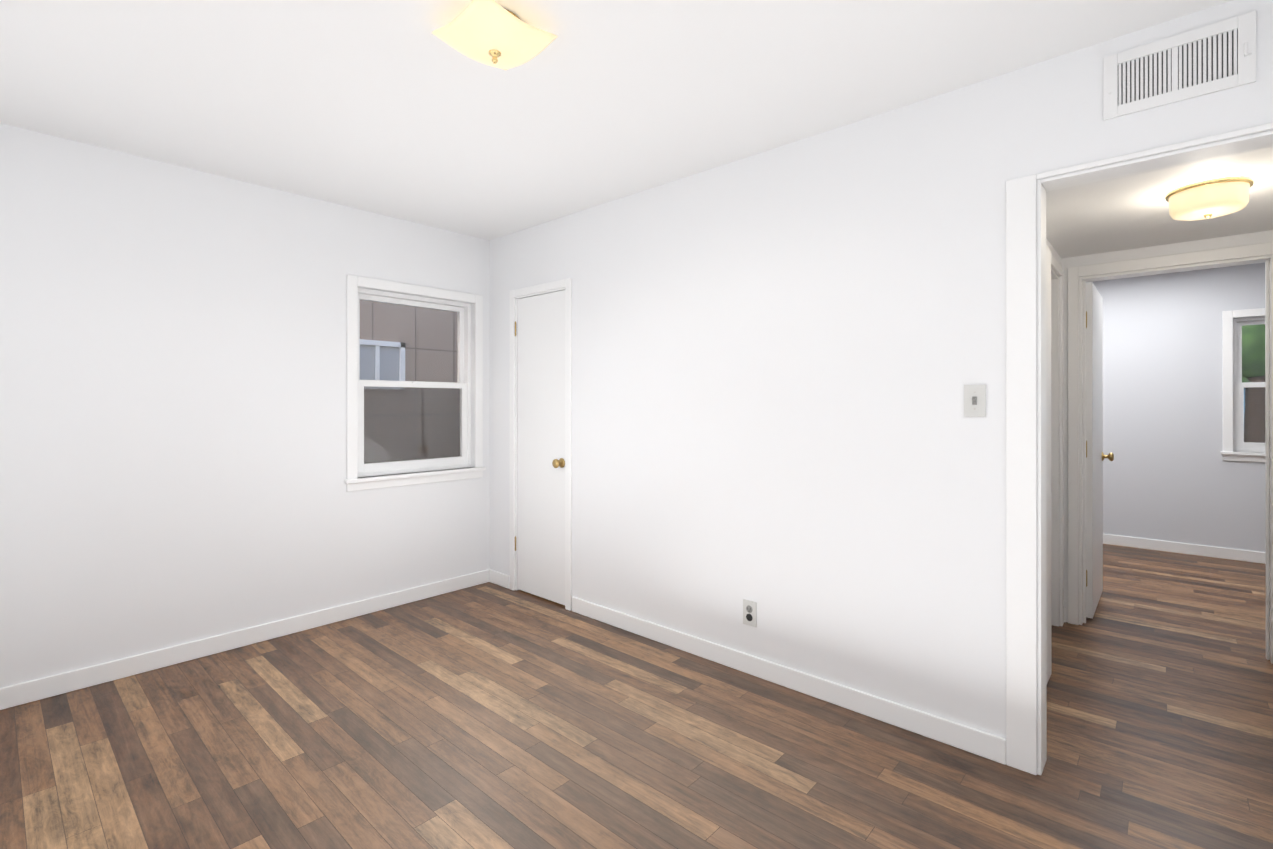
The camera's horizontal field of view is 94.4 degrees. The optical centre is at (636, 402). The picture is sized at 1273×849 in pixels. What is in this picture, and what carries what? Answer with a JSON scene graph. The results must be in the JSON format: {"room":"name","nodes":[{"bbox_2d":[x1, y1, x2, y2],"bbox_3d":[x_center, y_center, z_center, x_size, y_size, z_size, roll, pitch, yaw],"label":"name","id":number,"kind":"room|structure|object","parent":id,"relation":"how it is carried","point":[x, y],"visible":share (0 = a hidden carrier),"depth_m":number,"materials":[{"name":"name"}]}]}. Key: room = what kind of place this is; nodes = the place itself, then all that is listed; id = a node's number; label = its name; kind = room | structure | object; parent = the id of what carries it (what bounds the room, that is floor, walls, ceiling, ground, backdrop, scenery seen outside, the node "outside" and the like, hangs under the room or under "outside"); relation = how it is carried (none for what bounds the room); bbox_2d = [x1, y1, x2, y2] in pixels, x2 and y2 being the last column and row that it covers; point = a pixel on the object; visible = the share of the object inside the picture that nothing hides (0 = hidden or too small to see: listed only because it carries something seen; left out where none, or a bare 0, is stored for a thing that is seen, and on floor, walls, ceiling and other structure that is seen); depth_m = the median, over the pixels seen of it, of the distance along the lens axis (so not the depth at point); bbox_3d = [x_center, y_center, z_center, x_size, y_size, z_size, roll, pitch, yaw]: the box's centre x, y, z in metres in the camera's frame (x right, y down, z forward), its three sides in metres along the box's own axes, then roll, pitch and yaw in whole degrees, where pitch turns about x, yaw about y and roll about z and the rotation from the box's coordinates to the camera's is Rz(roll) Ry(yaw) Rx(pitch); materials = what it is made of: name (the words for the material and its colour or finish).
{"room":"empty bedroom","nodes":[
{"label":"empty bedroom","id":0,"kind":"room"},
{"bbox_2d":[0,123,489,687],"bbox_3d":[-2.029,0.056,3.246,0.150,2.440,2.990,0,0,42],"label":"wall","id":1,"kind":"structure","parent":0,"point":[172,397],"depth_m":2.91,"materials":[{"name":"paint"}]},
{"bbox_2d":[0,569,495,709],"bbox_3d":[-1.957,1.231,3.200,0.017,0.090,2.720,0,0,42],"label":"baseboard","id":2,"kind":"structure","parent":1,"relation":"attached to","point":[46,687],"depth_m":2.99,"materials":[{"name":"white wood"}]},
{"bbox_2d":[357,288,470,476],"bbox_3d":[-1.470,-0.123,3.883,0.094,1.150,0.805,0,0,42],"label":"bedroom window","id":3,"kind":"structure","parent":1,"relation":"in","point":[463,459],"depth_m":3.90,"materials":[{"name":"plastic"}]},
{"bbox_2d":[344,274,485,491],"bbox_3d":[-1.409,-0.116,3.828,0.079,1.284,0.949,0,0,42],"label":"window frame","id":4,"kind":"structure","parent":1,"relation":"attached to","point":[352,482],"depth_m":3.69,"materials":[{"name":"white wood"}]},
{"bbox_2d":[0,0,1230,239],"bbox_3d":[-0.465,-1.215,1.831,4.370,0.100,2.990,0,0,42],"label":"ceiling","id":5,"kind":"structure","parent":0,"point":[396,108],"depth_m":2.14,"materials":[{"name":"paint"}]},
{"bbox_2d":[432,0,556,69],"bbox_3d":[-0.436,-1.104,1.811,0.273,0.122,0.273,0,0,42],"label":"light","id":6,"kind":"object","parent":5,"relation":"attached to","point":[493,33],"visible":1,"depth_m":1.76,"materials":[{"name":"beige glass"}]},
{"bbox_2d":[0,544,1272,848],"bbox_3d":[1.540,1.326,3.001,5.770,0.100,7.420,0,0,42],"label":"floor","id":7,"kind":"structure","parent":0,"point":[488,716],"depth_m":2.18,"materials":[{"name":"brown wood"}]},
{"bbox_2d":[1103,534,1265,563],"bbox_3d":[4.493,1.233,5.123,4.000,0.090,0.013,0,0,42],"label":"baseboard","id":8,"kind":"structure","parent":7,"relation":"on","point":[1168,546],"depth_m":4.97,"materials":[{"name":"white wood"}]},
{"bbox_2d":[490,0,1272,738],"bbox_3d":[0.509,0.056,2.884,4.100,2.440,0.120,0,0,42],"label":"wall","id":9,"kind":"structure","parent":0,"point":[782,356],"depth_m":2.52,"materials":[{"name":"paint"}]},
{"bbox_2d":[515,290,564,604],"bbox_3d":[-0.638,0.280,3.830,0.516,1.970,0.097,0,0,42],"label":"closet door","id":10,"kind":"structure","parent":9,"relation":"in","point":[540,445],"depth_m":3.83,"materials":[{"name":"paint"}]},
{"bbox_2d":[510,278,571,610],"bbox_3d":[-0.593,0.255,3.872,0.628,2.044,0.134,0,0,42],"label":"trim","id":11,"kind":"structure","parent":9,"relation":"attached to","point":[550,287],"depth_m":3.73,"materials":[{"name":"white wood"}]},
{"bbox_2d":[743,599,756,626],"bbox_3d":[0.532,0.991,2.774,0.070,0.116,0.010,0,0,42],"label":"electrical outlet plate","id":12,"kind":"object","parent":9,"relation":"attached to","point":[749,613],"visible":1,"depth_m":2.77,"materials":[{"name":"plastic"}]},
{"bbox_2d":[572,597,1005,764],"bbox_3d":[0.455,1.231,2.842,2.285,0.090,0.013,0,0,42],"label":"baseboard","id":13,"kind":"structure","parent":9,"relation":"attached to","point":[970,740],"depth_m":2.54,"materials":[{"name":"white wood"}]},
{"bbox_2d":[964,385,985,416],"bbox_3d":[1.227,-0.008,2.139,0.070,0.116,0.022,0,0,42],"label":"switch plate","id":14,"kind":"object","parent":9,"relation":"attached to","point":[974,400],"visible":1,"depth_m":2.14,"materials":[{"name":"plastic"}]},
{"bbox_2d":[1006,123,1272,774],"bbox_3d":[1.688,0.246,1.817,0.919,2.058,0.140,0,0,42],"label":"door frame","id":15,"kind":"structure","parent":9,"relation":"attached to","point":[1026,682],"depth_m":2.03,"materials":[{"name":"white wood"}]},
{"bbox_2d":[1103,11,1255,120],"bbox_3d":[1.627,-1.010,1.780,0.340,0.200,0.016,0,0,42],"label":"air vent","id":16,"kind":"object","parent":9,"relation":"in","point":[1212,58],"visible":1,"depth_m":1.77,"materials":[{"name":"metal"}]},
{"bbox_2d":[1046,238,1061,625],"bbox_3d":[1.654,0.056,3.061,0.720,2.440,1.680,0,0,42],"label":"wall","id":17,"kind":"structure","parent":0,"point":[1056,256],"depth_m":3.35,"materials":[{"name":"paint"}]},
{"bbox_2d":[1046,245,1051,682],"bbox_3d":[1.689,0.277,2.464,0.105,1.973,0.772,0,0,42],"label":"closet door","id":18,"kind":"structure","parent":17,"relation":"in","point":[1048,458],"depth_m":2.68,"materials":[{"name":"paint"}]},
{"bbox_2d":[1051,254,1063,626],"bbox_3d":[2.120,0.251,3.118,0.134,2.050,0.870,0,0,42],"label":"door frame","id":19,"kind":"structure","parent":17,"relation":"attached to","point":[1057,530],"depth_m":3.37,"materials":[{"name":"white wood"}]},
{"bbox_2d":[1046,146,1272,257],"bbox_3d":[1.158,-1.054,3.512,4.220,0.420,1.680,0,0,42],"label":"ceiling","id":20,"kind":"structure","parent":0,"point":[1127,212],"depth_m":2.60,"materials":[{"name":"paint"}]},
{"bbox_2d":[1165,176,1253,220],"bbox_3d":[2.251,-0.786,2.320,0.252,0.118,0.252,0,0,42],"label":"light","id":21,"kind":"object","parent":20,"relation":"attached to","point":[1211,198],"visible":1,"depth_m":2.25,"materials":[{"name":"beige glass"}]},
{"bbox_2d":[1062,230,1272,621],"bbox_3d":[2.792,0.056,3.245,4.240,2.440,0.120,0,0,42],"label":"wall","id":22,"kind":"structure","parent":0,"point":[1202,245],"depth_m":3.33,"materials":[{"name":"paint"}]},
{"bbox_2d":[1086,282,1113,618],"bbox_3d":[2.890,0.278,3.717,0.159,1.973,0.713,0,0,42],"label":"room door","id":23,"kind":"structure","parent":22,"relation":"in","point":[1095,456],"depth_m":3.53,"materials":[{"name":"paint"}]},
{"bbox_2d":[1068,242,1272,663],"bbox_3d":[2.865,0.246,3.169,0.870,2.060,0.134,0,0,42],"label":"door frame","id":24,"kind":"structure","parent":22,"relation":"attached to","point":[1077,280],"depth_m":3.37,"materials":[{"name":"white wood"}]},
{"bbox_2d":[1086,263,1265,552],"bbox_3d":[2.834,0.056,3.291,4.240,2.440,0.004,0,0,42],"label":"wall","id":25,"kind":"structure","parent":0,"point":[1170,474],"depth_m":3.19,"materials":[{"name":"paint"}]},
{"bbox_2d":[1221,308,1264,461],"bbox_3d":[5.175,-0.141,4.522,0.984,1.224,0.079,0,0,42],"label":"window frame","id":26,"kind":"structure","parent":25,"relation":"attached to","point":[1228,453],"depth_m":4.80,"materials":[{"name":"white wood"}]},
{"bbox_2d":[1233,316,1264,452],"bbox_3d":[5.231,-0.148,4.583,0.840,1.090,0.094,0,0,42],"label":"room window","id":27,"kind":"structure","parent":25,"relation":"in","point":[1240,444],"depth_m":4.81,"materials":[{"name":"plastic"}]},
{"label":"outside","id":28,"kind":"structure","parent":0,"visible":0},
{"bbox_3d":[5.660,1.634,11.627,80.000,0.100,100.000,0,0,42],"label":"ground","id":29,"kind":"structure","parent":28,"visible":0},
{"bbox_2d":[360,300,459,462],"bbox_3d":[-2.318,-0.622,5.363,0.180,4.600,16.000,0,0,42],"label":"siding","id":30,"kind":"object","parent":29,"relation":"on","point":[450,349],"depth_m":5.51,"materials":[{"name":"grey"}]},
{"bbox_2d":[360,339,404,389],"bbox_3d":[-2.299,-0.337,5.224,0.035,0.430,0.500,0,0,42],"label":"window","id":31,"kind":"structure","parent":30,"relation":"attached to","point":[390,366],"depth_m":5.26,"materials":[{"name":"plastic"}]},
{"bbox_2d":[1242,324,1264,442],"bbox_3d":[9.127,-1.063,8.833,3.352,5.489,2.095,0,0,42],"label":"tree","id":32,"kind":"object","parent":29,"relation":"on","point":[1247,348],"depth_m":8.43,"materials":[{"name":"green plant"}]}
]}

